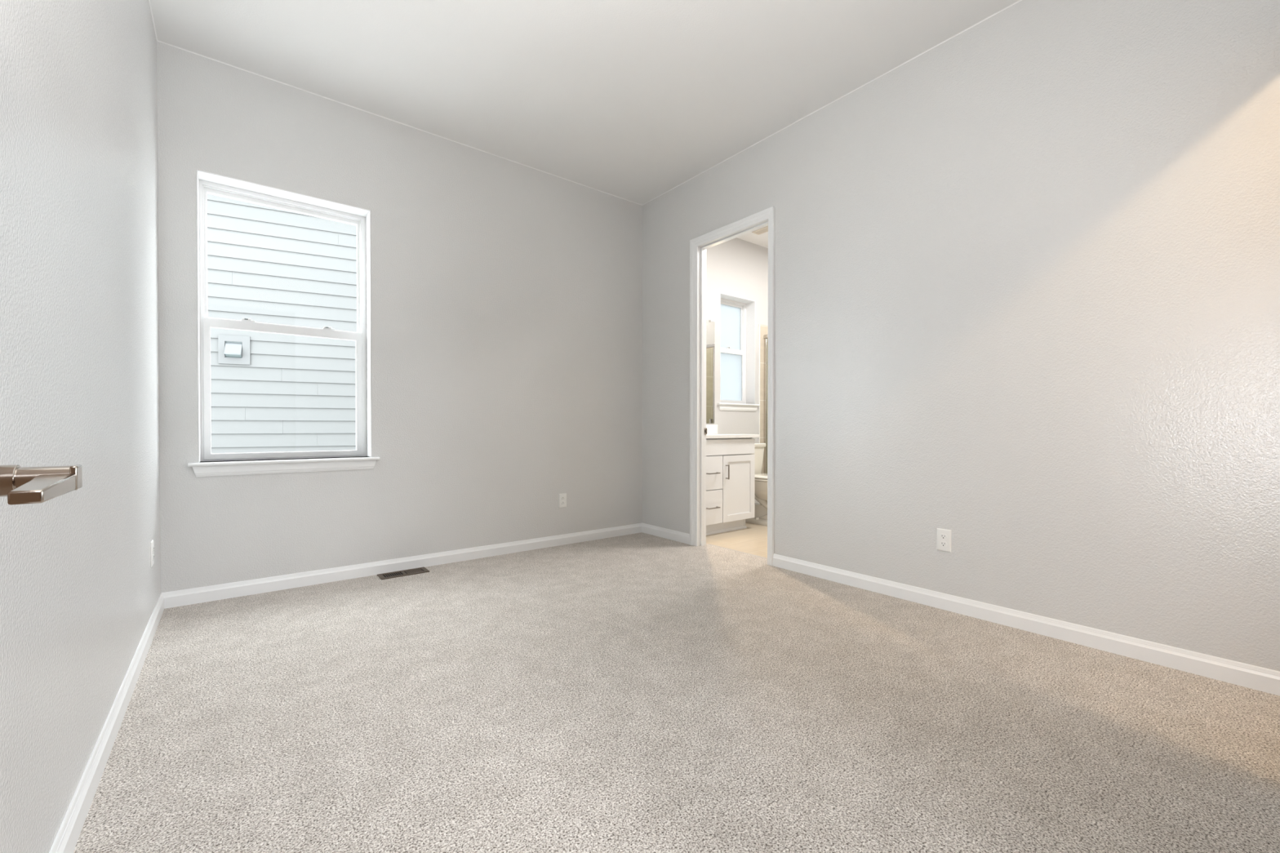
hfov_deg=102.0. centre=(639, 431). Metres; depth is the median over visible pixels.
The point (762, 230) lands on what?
ceiling vent
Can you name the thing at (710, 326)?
mirror
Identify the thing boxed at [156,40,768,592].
wall
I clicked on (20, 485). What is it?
door handle
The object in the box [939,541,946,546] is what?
receptacle
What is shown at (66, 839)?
baseboard
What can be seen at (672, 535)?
baseboard
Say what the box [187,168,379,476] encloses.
window
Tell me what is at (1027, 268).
wall
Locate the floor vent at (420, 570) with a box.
[377,567,429,579]
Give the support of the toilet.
on the floor
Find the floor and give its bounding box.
[73,522,1279,852]
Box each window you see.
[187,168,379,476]
[717,293,759,411]
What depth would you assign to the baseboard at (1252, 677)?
2.29 m
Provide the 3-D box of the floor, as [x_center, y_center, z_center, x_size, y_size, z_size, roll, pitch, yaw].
[0.909,0.980,2.979,5.936,0.120,3.812,0,1,-38]
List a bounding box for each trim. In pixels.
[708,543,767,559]
[737,237,768,248]
[758,324,759,503]
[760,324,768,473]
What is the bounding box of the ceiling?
[148,0,1021,247]
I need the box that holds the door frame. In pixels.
[689,205,774,565]
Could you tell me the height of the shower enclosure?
1.840 m
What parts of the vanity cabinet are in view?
handle, drawer, drawer, shoe moulding, handle, cabinet door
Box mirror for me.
[706,320,715,423]
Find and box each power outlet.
[150,539,154,567]
[559,493,566,508]
[936,528,951,552]
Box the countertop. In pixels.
[706,424,759,438]
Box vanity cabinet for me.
[706,437,755,535]
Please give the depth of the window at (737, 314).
5.65 m
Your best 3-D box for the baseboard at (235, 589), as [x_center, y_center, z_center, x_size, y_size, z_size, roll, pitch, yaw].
[-1.234,0.883,3.682,3.202,0.102,0.014,0,1,-38]
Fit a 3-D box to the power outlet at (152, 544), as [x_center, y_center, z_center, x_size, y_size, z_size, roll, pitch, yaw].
[-2.253,0.562,2.393,0.009,0.115,0.070,0,1,-38]
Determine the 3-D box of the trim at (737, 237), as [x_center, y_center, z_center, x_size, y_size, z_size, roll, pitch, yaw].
[1.045,-2.042,5.457,2.425,0.006,0.006,0,1,-38]
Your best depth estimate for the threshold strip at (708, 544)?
3.94 m
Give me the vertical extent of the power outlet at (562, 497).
0.115 m
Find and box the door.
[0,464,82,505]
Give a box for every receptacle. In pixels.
[939,533,946,539]
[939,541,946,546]
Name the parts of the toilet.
tank, tank lid, bowl, seat, seat lid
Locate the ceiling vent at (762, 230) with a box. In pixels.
[751,226,768,235]
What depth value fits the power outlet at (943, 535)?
2.69 m
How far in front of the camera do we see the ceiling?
2.84 m
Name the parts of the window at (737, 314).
pane, sash, pane, sash, frame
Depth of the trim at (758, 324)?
5.67 m
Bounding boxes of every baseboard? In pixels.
[48,592,164,852]
[161,523,642,608]
[641,523,689,544]
[772,553,1279,696]
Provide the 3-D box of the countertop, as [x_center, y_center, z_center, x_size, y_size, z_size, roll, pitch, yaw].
[0.611,-0.007,4.798,0.897,0.124,0.530,0,1,-38]
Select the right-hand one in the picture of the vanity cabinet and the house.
the vanity cabinet
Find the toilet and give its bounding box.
[745,443,767,525]
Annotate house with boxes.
[206,193,356,453]
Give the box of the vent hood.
[224,342,242,357]
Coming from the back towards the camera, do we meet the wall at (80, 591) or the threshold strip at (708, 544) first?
the threshold strip at (708, 544)
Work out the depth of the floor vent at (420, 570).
3.34 m
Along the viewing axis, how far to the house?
5.99 m
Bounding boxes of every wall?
[0,0,160,852]
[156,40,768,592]
[642,0,1279,671]
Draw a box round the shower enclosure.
[764,333,768,473]
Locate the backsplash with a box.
[706,424,717,434]
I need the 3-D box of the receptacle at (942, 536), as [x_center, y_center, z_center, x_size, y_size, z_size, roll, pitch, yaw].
[1.577,0.544,2.689,0.004,0.028,0.034,0,1,-38]

